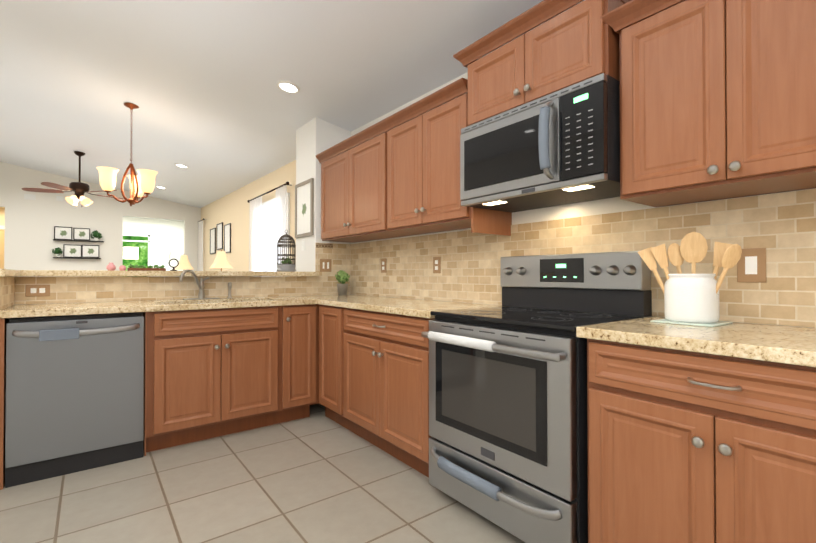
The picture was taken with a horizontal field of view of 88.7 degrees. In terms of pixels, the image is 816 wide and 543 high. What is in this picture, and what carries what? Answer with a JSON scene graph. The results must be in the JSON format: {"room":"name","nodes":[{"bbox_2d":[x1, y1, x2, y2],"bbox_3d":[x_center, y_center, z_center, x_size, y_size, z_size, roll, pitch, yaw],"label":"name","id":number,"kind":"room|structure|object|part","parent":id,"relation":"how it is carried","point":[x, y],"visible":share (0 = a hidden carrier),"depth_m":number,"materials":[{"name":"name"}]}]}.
{"room":"kitchen","nodes":[
{"label":"kitchen","id":0,"kind":"room"},
{"bbox_2d":[0,208,4,229],"bbox_3d":[-8.796,-0.324,8.437,1.800,3.000,0.100,0,-1,-37],"label":"wall","id":1,"kind":"structure","parent":0,"point":[2,216],"depth_m":8.67,"materials":[{"name":"beige paint"}]},
{"bbox_2d":[0,225,4,268],"bbox_3d":[-8.649,0.111,8.437,0.920,2.130,0.068,0,-1,-37],"label":"hall door","id":2,"kind":"structure","parent":1,"relation":"in","point":[2,231],"depth_m":8.63,"materials":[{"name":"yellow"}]},
{"bbox_2d":[0,162,200,276],"bbox_3d":[-6.700,-0.577,8.165,4.800,3.500,0.120,0,-1,-37],"label":"wall","id":3,"kind":"structure","parent":0,"point":[30,243],"depth_m":8.10,"materials":[{"name":"white paint"}]},
{"bbox_2d":[24,194,35,199],"bbox_3d":[-7.072,-1.395,7.803,0.160,0.100,0.014,0,-1,-37],"label":"air vent","id":4,"kind":"object","parent":3,"relation":"in","point":[30,196],"visible":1,"depth_m":7.80,"materials":[{"name":"white metal"}]},
{"bbox_2d":[56,196,62,200],"bbox_3d":[-6.730,-1.413,8.064,0.100,0.090,0.014,0,-1,-37],"label":"air vent","id":5,"kind":"object","parent":3,"relation":"in","point":[59,198],"visible":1,"depth_m":8.06,"materials":[{"name":"white metal"}]},
{"bbox_2d":[53,239,103,258],"bbox_3d":[-6.469,-0.433,8.207,0.780,0.363,0.088,0,-1,-37],"label":"ledges","id":6,"kind":"object","parent":3,"relation":"attached to","point":[77,241],"visible":1,"depth_m":8.14,"materials":[{"name":"black wood"}]},
{"bbox_2d":[54,226,71,239],"bbox_3d":[-6.683,-0.742,8.086,0.270,0.250,0.020,0,-1,-37],"label":"picture","id":7,"kind":"object","parent":6,"relation":"on","point":[64,233],"visible":0.94,"depth_m":8.09,"materials":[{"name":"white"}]},
{"bbox_2d":[63,244,81,257],"bbox_3d":[-6.568,-0.402,8.171,0.280,0.250,0.020,0,-1,-37],"label":"picture","id":8,"kind":"object","parent":6,"relation":"on","point":[69,250],"visible":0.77,"depth_m":8.17,"materials":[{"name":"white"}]},
{"bbox_2d":[73,228,89,239],"bbox_3d":[-6.457,-0.741,8.259,0.260,0.235,0.020,0,-1,-37],"label":"picture","id":9,"kind":"object","parent":6,"relation":"on","point":[81,233],"visible":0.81,"depth_m":8.26,"materials":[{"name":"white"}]},
{"bbox_2d":[82,245,98,257],"bbox_3d":[-6.345,-0.405,8.341,0.280,0.250,0.020,0,-1,-37],"label":"picture","id":10,"kind":"object","parent":6,"relation":"on","point":[91,251],"visible":0.98,"depth_m":8.34,"materials":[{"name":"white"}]},
{"bbox_2d":[123,217,183,270],"bbox_3d":[-7.104,-0.299,11.099,2.120,3.000,0.120,0,-1,-37],"label":"wall","id":11,"kind":"structure","parent":0,"point":[168,232],"depth_m":11.32,"materials":[{"name":"white paint"}]},
{"bbox_2d":[123,234,149,265],"bbox_3d":[-7.165,0.050,10.961,0.660,2.060,0.040,0,-1,-37],"label":"window","id":12,"kind":"structure","parent":11,"relation":"in","point":[148,236],"depth_m":11.06,"materials":[{"name":"white"}]},
{"bbox_2d":[154,240,170,270],"bbox_3d":[-6.638,-0.299,11.279,0.540,1.103,0.119,0,-1,-37],"label":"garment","id":13,"kind":"object","parent":11,"relation":"hanging from","point":[162,253],"visible":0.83,"depth_m":11.26,"materials":[{"name":"white fabric"}]},
{"bbox_2d":[19,276,310,304],"bbox_3d":[-1.751,0.583,3.225,2.170,1.089,0.120,0,-1,-37],"label":"wall","id":14,"kind":"structure","parent":0,"point":[142,276],"depth_m":3.01,"materials":[{"name":"white paint"}]},
{"bbox_2d":[15,243,349,304],"bbox_3d":[-1.514,-0.029,3.329,2.390,0.484,0.011,0,-1,-37],"label":"backsplash","id":15,"kind":"structure","parent":14,"relation":"attached to","point":[83,289],"depth_m":3.17,"materials":[{"name":"tile"}]},
{"bbox_2d":[25,285,49,296],"bbox_3d":[-2.365,0.122,2.666,0.118,0.075,0.008,0,-1,-37],"label":"outlet","id":16,"kind":"object","parent":15,"relation":"attached to","point":[36,290],"visible":1,"depth_m":2.66,"materials":[{"name":"brown"}]},
{"bbox_2d":[320,259,330,271],"bbox_3d":[-0.767,-0.057,3.887,0.118,0.118,0.008,0,-1,-37],"label":"light switch","id":17,"kind":"object","parent":15,"relation":"attached to","point":[325,265],"visible":1,"depth_m":3.88,"materials":[{"name":"brown"}]},
{"bbox_2d":[0,403,524,542],"bbox_3d":[-3.955,1.190,4.633,5.300,0.100,15.800,0,-1,-37],"label":"floor","id":18,"kind":"structure","parent":0,"point":[317,476],"depth_m":2.04,"materials":[{"name":"tile"}]},
{"bbox_2d":[5,312,143,487],"bbox_3d":[-1.983,0.686,2.530,0.604,0.868,0.642,0,-1,-37],"label":"dishwasher","id":19,"kind":"object","parent":18,"relation":"on","point":[74,393],"visible":1,"depth_m":2.30,"materials":[{"name":"grey metal"}]},
{"bbox_2d":[39,328,78,340],"bbox_3d":[-1.871,0.339,2.242,0.165,0.054,0.042,0,-1,-37],"label":"towel","id":20,"kind":"object","parent":19,"relation":"hanging from","point":[72,334],"depth_m":2.23,"materials":[{"name":"blue fabric"}]},
{"bbox_3d":[-1.812,0.329,2.309,0.560,0.052,0.061,0,-1,-37],"label":"handle","id":21,"kind":"part","parent":19,"relation":"part of","materials":[{"name":"silver metal"}]},
{"bbox_2d":[123,247,138,267],"bbox_3d":[-6.406,0.312,9.626,0.450,1.751,0.400,0,-1,-37],"label":"lamp","id":22,"kind":"object","parent":18,"relation":"on","point":[130,252],"visible":0.31,"depth_m":9.52,"materials":[{"name":"white"}]},
{"bbox_3d":[-6.402,-0.423,9.636,0.300,0.280,0.300,0,-1,-37],"label":"lamp shade","id":23,"kind":"part","parent":22,"relation":"part of","materials":[{"name":"white"}]},
{"bbox_2d":[175,255,192,270],"bbox_3d":[-3.925,0.425,7.304,0.500,1.481,0.500,0,-1,-37],"label":"table lamp","id":24,"kind":"object","parent":18,"relation":"on","point":[184,264],"visible":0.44,"depth_m":7.26,"materials":[{"name":"beige fabric"}]},
{"bbox_2d":[144,332,283,451],"bbox_3d":[-1.361,0.816,3.019,0.877,0.620,0.527,0,-1,-37],"label":"base cabinet","id":25,"kind":"object","parent":18,"relation":"on","point":[197,388],"depth_m":2.74,"materials":[{"name":"brown wood"}]},
{"bbox_2d":[210,250,232,270],"bbox_3d":[-2.753,0.414,6.148,0.500,1.481,0.500,0,-1,-37],"label":"table lamp","id":26,"kind":"object","parent":18,"relation":"on","point":[221,261],"visible":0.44,"depth_m":6.11,"materials":[{"name":"beige fabric"}]},
{"bbox_2d":[256,304,315,422],"bbox_3d":[-0.982,0.691,3.348,0.262,0.876,0.589,0,-1,-37],"label":"base cabinet","id":27,"kind":"object","parent":18,"relation":"on","point":[295,325],"depth_m":3.10,"materials":[{"name":"brown wood"}]},
{"bbox_2d":[0,269,375,318],"bbox_3d":[-1.493,0.231,3.136,2.586,0.470,0.940,0,-1,-37],"label":"countertop","id":28,"kind":"structure","parent":27,"relation":"on","point":[57,309],"depth_m":2.73,"materials":[{"name":"stone"}]},
{"bbox_2d":[106,263,125,270],"bbox_3d":[-2.123,-0.034,3.038,0.120,0.058,0.079,0,-1,-37],"label":"vase","id":29,"kind":"object","parent":28,"relation":"on","point":[111,266],"visible":0.92,"depth_m":3.00,"materials":[{"name":"pink ceramic"}]},
{"bbox_2d":[127,265,165,270],"bbox_3d":[-1.972,-0.029,3.150,0.240,0.048,0.100,0,-1,-37],"label":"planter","id":30,"kind":"object","parent":28,"relation":"on","point":[151,268],"visible":1,"depth_m":3.12,"materials":[{"name":"brown wood"}]},
{"bbox_2d":[168,259,178,270],"bbox_3d":[-1.835,-0.052,3.268,0.073,0.098,0.060,0,-1,-37],"label":"ornament","id":31,"kind":"object","parent":28,"relation":"on","point":[172,266],"visible":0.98,"depth_m":3.26,"materials":[{"name":"brown metal"}]},
{"bbox_2d":[180,269,231,299],"bbox_3d":[-1.519,0.099,3.157,0.400,0.226,0.203,0,-1,-37],"label":"faucet","id":32,"kind":"object","parent":28,"relation":"on","point":[201,293],"visible":1,"depth_m":3.18,"materials":[{"name":"silver metal"}]},
{"bbox_2d":[276,230,295,271],"bbox_3d":[-1.107,-0.190,3.799,0.179,0.383,0.179,0,-1,-37],"label":"birdcage","id":33,"kind":"object","parent":28,"relation":"on","point":[284,266],"visible":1,"depth_m":3.75,"materials":[{"name":"black metal"}]},
{"bbox_2d":[335,270,349,294],"bbox_3d":[-0.611,0.102,3.885,0.147,0.232,0.147,0,-1,-37],"label":"potted plant","id":34,"kind":"object","parent":28,"relation":"on","point":[341,276],"visible":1,"depth_m":3.85,"materials":[{"name":"grey"}]},
{"bbox_3d":[-0.610,0.167,3.886,0.106,0.104,0.106,0,-1,-37],"label":"pot","id":35,"kind":"part","parent":34,"relation":"part of","materials":[{"name":"grey ceramic"}]},
{"bbox_3d":[-1.250,0.331,2.791,0.770,0.140,0.022,0,-1,-37],"label":"peninsula drawer","id":36,"kind":"part","parent":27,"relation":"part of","materials":[{"name":"brown wood"}]},
{"bbox_2d":[316,304,339,423],"bbox_3d":[-0.338,0.690,3.238,0.617,0.876,0.411,0,-1,-37],"label":"base cabinet","id":37,"kind":"object","parent":18,"relation":"on","point":[327,317],"depth_m":3.08,"materials":[{"name":"brown wood"}]},
{"bbox_2d":[340,307,434,477],"bbox_3d":[0.076,0.684,2.695,0.617,0.876,0.955,0,-1,-37],"label":"base cabinet","id":38,"kind":"object","parent":18,"relation":"on","point":[384,357],"depth_m":2.46,"materials":[{"name":"brown wood"}]},
{"bbox_2d":[316,296,505,318],"bbox_3d":[-0.035,0.228,2.832,0.636,0.038,1.312,0,-1,-37],"label":"countertop","id":39,"kind":"structure","parent":38,"relation":"on","point":[400,306],"depth_m":2.62,"materials":[{"name":"stone"}]},
{"bbox_2d":[421,251,651,542],"bbox_3d":[0.570,0.513,1.964,0.715,1.205,0.794,0,-1,-37],"label":"range","id":40,"kind":"object","parent":18,"relation":"on","point":[508,434],"visible":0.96,"depth_m":1.76,"materials":[{"name":"silver metal"}]},
{"bbox_2d":[428,331,495,351],"bbox_3d":[0.229,0.308,1.855,0.038,0.044,0.395,0,-1,-37],"label":"towel","id":41,"kind":"object","parent":40,"relation":"hanging from","point":[480,344],"depth_m":1.82,"materials":[{"name":"white fabric"}]},
{"bbox_2d":[437,456,501,500],"bbox_3d":[0.259,0.900,1.829,0.044,0.060,0.356,0,-1,-37],"label":"towel","id":42,"kind":"object","parent":40,"relation":"hanging from","point":[478,478],"depth_m":1.81,"materials":[{"name":"blue fabric"}]},
{"bbox_3d":[0.325,0.531,1.801,0.001,0.315,0.534,0,-1,-37],"label":"door glass","id":43,"kind":"part","parent":40,"relation":"part of","materials":[{"name":"grey glass"}]},
{"bbox_3d":[0.316,0.307,1.773,0.065,0.027,0.766,0,-1,-37],"label":"door handle","id":44,"kind":"part","parent":40,"relation":"part of","materials":[{"name":"silver metal"}]},
{"bbox_3d":[0.322,0.891,1.772,0.061,0.059,0.715,0,-1,-37],"label":"drawer handle","id":45,"kind":"part","parent":40,"relation":"part of","materials":[{"name":"silver metal"}]},
{"bbox_3d":[0.357,0.946,1.798,0.046,0.231,0.780,0,-1,-37],"label":"drawer","id":46,"kind":"part","parent":40,"relation":"part of","materials":[{"name":"silver metal"}]},
{"bbox_3d":[0.357,0.532,1.802,0.046,0.580,0.780,0,-1,-37],"label":"door","id":47,"kind":"part","parent":40,"relation":"part of","materials":[{"name":"silver metal"}]},
{"bbox_2d":[430,306,643,331],"bbox_3d":[0.572,0.210,1.969,0.550,0.020,0.795,0,-1,-37],"label":"cooktop","id":48,"kind":"object","parent":40,"relation":"in","point":[536,319],"depth_m":1.87,"materials":[{"name":"black glass"}]},
{"bbox_2d":[587,339,815,542],"bbox_3d":[1.099,0.672,1.355,0.617,0.876,0.765,0,-1,-37],"label":"base cabinet","id":49,"kind":"object","parent":18,"relation":"on","point":[689,447],"depth_m":1.20,"materials":[{"name":"brown wood"}]},
{"bbox_2d":[576,316,815,366],"bbox_3d":[1.319,0.212,1.061,0.632,0.038,1.550,0,-1,-37],"label":"countertop","id":50,"kind":"structure","parent":49,"relation":"on","point":[793,345],"depth_m":1.27,"materials":[{"name":"stone"}]},
{"bbox_2d":[638,232,741,326],"bbox_3d":[1.088,0.022,1.620,0.210,0.350,0.340,0,-1,-37],"label":"utensil crock","id":51,"kind":"object","parent":50,"relation":"on","point":[692,298],"visible":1,"depth_m":1.56,"materials":[{"name":"white ceramic"}]},
{"bbox_2d":[664,274,719,322],"bbox_3d":[1.094,0.100,1.612,0.176,0.182,0.176,0,-1,-37],"label":"pot","id":52,"kind":"object","parent":51,"relation":"on","point":[688,298],"depth_m":1.54,"materials":[{"name":"white ceramic"}]},
{"bbox_2d":[0,0,583,207],"bbox_3d":[-2.969,-1.835,3.369,5.300,1.233,12.550,0,-1,-37],"label":"ceiling","id":53,"kind":"structure","parent":0,"point":[218,112],"depth_m":3.33,"materials":[{"name":"white paint"}]},
{"bbox_2d":[22,151,123,206],"bbox_3d":[-4.913,-1.358,6.231,1.284,0.821,1.243,0,-1,-37],"label":"ceiling fan","id":54,"kind":"object","parent":53,"relation":"hanging from","point":[79,188],"visible":0.98,"depth_m":6.11,"materials":[{"name":"brown metal"}]},
{"bbox_2d":[96,102,157,205],"bbox_3d":[-2.795,-1.152,4.151,0.490,1.016,0.506,0,-1,-37],"label":"chandelier","id":55,"kind":"object","parent":53,"relation":"hanging from","point":[142,182],"visible":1,"depth_m":4.09,"materials":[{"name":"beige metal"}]},
{"bbox_2d":[175,163,187,167],"bbox_3d":[-3.344,-1.558,6.156,0.184,0.012,0.184,12,-6,-37],"label":"recessed light","id":56,"kind":"object","parent":53,"relation":"in","point":[180,165],"visible":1,"depth_m":6.14,"materials":[{"name":"white"}]},
{"bbox_2d":[277,80,299,93],"bbox_3d":[-0.963,-1.480,3.356,0.184,0.012,0.184,12,-6,-37],"label":"recessed light","id":57,"kind":"object","parent":53,"relation":"in","point":[289,87],"visible":1,"depth_m":3.35,"materials":[{"name":"white"}]},
{"bbox_2d":[296,117,350,271],"bbox_3d":[-0.845,-0.264,4.139,0.370,2.800,0.460,0,-1,-37],"label":"wall","id":58,"kind":"structure","parent":0,"point":[315,136],"depth_m":3.95,"materials":[{"name":"white paint"}]},
{"bbox_2d":[302,238,304,250],"bbox_3d":[-1.018,-0.260,4.057,0.006,0.118,0.072,0,-1,-37],"label":"light switch","id":59,"kind":"object","parent":58,"relation":"attached to","point":[303,246],"visible":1,"depth_m":4.04,"materials":[{"name":"white plastic"}]},
{"bbox_2d":[295,178,313,237],"bbox_3d":[-1.004,-0.601,4.026,0.020,0.530,0.400,0,-1,-37],"label":"picture","id":60,"kind":"object","parent":58,"relation":"attached to","point":[311,182],"depth_m":3.88,"materials":[{"name":"beige wood"}]},
{"bbox_2d":[297,183,309,234],"bbox_3d":[-1.000,-0.601,4.029,0.010,0.470,0.340,0,-1,-37],"label":"art","id":61,"kind":"object","parent":60,"relation":"attached to","point":[303,208],"visible":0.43,"depth_m":4.03},
{"bbox_2d":[316,243,332,247],"bbox_3d":[-0.777,-0.239,3.885,0.172,0.040,0.002,0,-1,-37],"label":"backsplash","id":62,"kind":"structure","parent":58,"relation":"attached to","point":[319,245],"depth_m":3.88,"materials":[{"name":"tile"}]},
{"bbox_2d":[201,72,815,327],"bbox_3d":[-1.038,-0.233,4.796,0.120,2.750,12.340,0,-1,-37],"label":"wall","id":63,"kind":"structure","parent":0,"point":[232,208],"depth_m":5.73,"materials":[{"name":"beige paint"}]},
{"bbox_2d":[197,218,204,270],"bbox_3d":[-4.569,-0.106,9.245,0.094,2.080,0.640,0,-1,-37],"label":"curtain","id":64,"kind":"object","parent":63,"relation":"attached to","point":[200,247],"visible":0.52,"depth_m":9.23,"materials":[{"name":"white fabric"}]},
{"bbox_2d":[210,228,215,253],"bbox_3d":[-4.016,-0.623,8.584,0.020,0.520,0.440,0,-1,-37],"label":"picture","id":65,"kind":"object","parent":63,"relation":"attached to","point":[213,241],"visible":1,"depth_m":8.54,"materials":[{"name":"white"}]},
{"bbox_2d":[216,222,222,249],"bbox_3d":[-3.668,-0.682,8.127,0.020,0.510,0.440,0,-1,-37],"label":"picture","id":66,"kind":"object","parent":63,"relation":"attached to","point":[219,237],"visible":1,"depth_m":8.14,"materials":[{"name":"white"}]},
{"bbox_2d":[217,224,221,248],"bbox_3d":[-3.664,-0.682,8.130,0.010,0.474,0.404,0,-1,-37],"label":"art","id":67,"kind":"object","parent":66,"relation":"attached to","point":[219,226],"depth_m":8.14,"materials":[{"name":"white paper"}]},
{"bbox_2d":[224,223,230,252],"bbox_3d":[-3.322,-0.606,7.673,0.020,0.530,0.420,0,-1,-37],"label":"picture","id":68,"kind":"object","parent":63,"relation":"attached to","point":[227,238],"visible":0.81,"depth_m":7.67,"materials":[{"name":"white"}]},
{"bbox_2d":[225,224,229,251],"bbox_3d":[-3.318,-0.606,7.676,0.010,0.494,0.384,0,-1,-37],"label":"art","id":69,"kind":"object","parent":68,"relation":"attached to","point":[227,227],"depth_m":7.67,"materials":[{"name":"white paper"}]},
{"bbox_2d":[247,182,291,271],"bbox_3d":[-1.942,-0.102,5.790,0.110,2.007,1.624,0,-1,-37],"label":"living room window","id":70,"kind":"structure","parent":63,"relation":"in","point":[269,222],"depth_m":5.93,"materials":[{"name":"white"}]},
{"bbox_3d":[-1.891,-0.369,5.813,0.004,1.140,1.150,0,-1,-37],"label":"glass","id":71,"kind":"part","parent":70,"relation":"part of","materials":[{"name":"white glass"}]},
{"bbox_3d":[-1.941,-1.084,5.800,0.106,0.044,1.624,0,-1,-37],"label":"curtain rod","id":72,"kind":"part","parent":70,"relation":"part of","materials":[{"name":"brown metal"}]},
{"bbox_3d":[-1.901,-0.369,5.805,0.030,1.260,1.270,0,-1,-37],"label":"frame","id":73,"kind":"part","parent":70,"relation":"part of","materials":[{"name":"white"}]},
{"bbox_2d":[318,128,403,242],"bbox_3d":[-0.340,-0.641,3.489,0.355,0.718,1.061,0,-1,-37],"label":"upper cabinet","id":74,"kind":"object","parent":63,"relation":"attached to","point":[352,178],"depth_m":3.33,"materials":[{"name":"brown wood"}]},
{"bbox_2d":[384,92,511,235],"bbox_3d":[0.233,-0.648,2.738,0.355,0.718,0.828,0,-1,-37],"label":"upper cabinet","id":75,"kind":"object","parent":63,"relation":"attached to","point":[422,151],"depth_m":2.60,"materials":[{"name":"brown wood"}]},
{"bbox_2d":[460,0,627,131],"bbox_3d":[0.705,-0.983,2.086,0.400,0.408,0.779,0,-1,-37],"label":"upper cabinet","id":76,"kind":"object","parent":63,"relation":"attached to","point":[574,46],"depth_m":1.91,"materials":[{"name":"brown wood"}]},
{"bbox_3d":[0.570,-1.070,2.213,0.426,0.234,4.200,0,-1,-37],"label":"crown","id":77,"kind":"part","parent":76,"relation":"part of","materials":[{"name":"brown wood"}]},
{"bbox_2d":[460,73,619,212],"bbox_3d":[0.663,-0.563,2.044,0.501,0.418,0.790,0,-1,-37],"label":"microwave","id":78,"kind":"object","parent":76,"relation":"attached to","point":[559,147],"visible":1,"depth_m":1.85,"materials":[{"name":"silver metal"}]},
{"bbox_2d":[538,106,550,169],"bbox_3d":[0.583,-0.566,1.779,0.052,0.262,0.046,0,-1,-37],"label":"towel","id":79,"kind":"object","parent":78,"relation":"hanging from","point":[544,115],"depth_m":1.76,"materials":[{"name":"silver metal"}]},
{"bbox_3d":[0.598,-0.567,1.788,0.065,0.339,0.028,0,-1,-37],"label":"handle","id":80,"kind":"part","parent":78,"relation":"part of","materials":[{"name":"silver metal"}]},
{"bbox_2d":[350,189,815,327],"bbox_3d":[0.734,-0.038,2.363,0.011,0.484,4.250,0,-1,-37],"label":"backsplash","id":81,"kind":"structure","parent":63,"relation":"attached to","point":[780,228],"depth_m":1.88,"materials":[{"name":"tile"}]},
{"bbox_2d":[381,259,385,272],"bbox_3d":[-0.210,-0.050,3.584,0.008,0.120,0.078,0,-1,-37],"label":"electrical outlet","id":82,"kind":"object","parent":81,"relation":"attached to","point":[383,265],"visible":1,"depth_m":3.58,"materials":[{"name":"brown"}]},
{"bbox_2d":[433,257,440,272],"bbox_3d":[0.209,-0.047,3.035,0.008,0.120,0.078,0,-1,-37],"label":"electrical outlet","id":83,"kind":"object","parent":81,"relation":"attached to","point":[436,264],"visible":1,"depth_m":3.03,"materials":[{"name":"brown plastic"}]},
{"bbox_2d":[737,248,765,282],"bbox_3d":[1.310,-0.023,1.592,0.008,0.130,0.088,0,-1,-37],"label":"light switch","id":84,"kind":"object","parent":81,"relation":"attached to","point":[751,265],"visible":0.88,"depth_m":1.59,"materials":[{"name":"brown"}]},
{"bbox_2d":[612,0,815,206],"bbox_3d":[1.189,-0.658,1.486,0.355,0.735,0.711,0,-1,-37],"label":"upper cabinet","id":85,"kind":"object","parent":63,"relation":"attached to","point":[717,99],"depth_m":1.42,"materials":[{"name":"brown wood"}]},
{"bbox_3d":[-2.329,0.574,2.306,0.135,1.089,0.640,0,-1,-37],"label":"wall","id":86,"kind":"structure","parent":0,"visible":0},
{"bbox_2d":[0,277,14,309],"bbox_3d":[-2.275,0.117,2.360,0.011,0.174,0.602,0,-1,-37],"label":"backsplash","id":87,"kind":"structure","parent":86,"relation":"attached to","point":[7,291],"depth_m":2.37,"materials":[{"name":"tile"}]},
{"label":"outside","id":88,"kind":"structure","parent":0,"visible":0},
{"bbox_2d":[123,236,147,270],"bbox_3d":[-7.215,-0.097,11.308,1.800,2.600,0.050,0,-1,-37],"label":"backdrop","id":89,"kind":"structure","parent":88,"point":[142,259],"depth_m":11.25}
]}

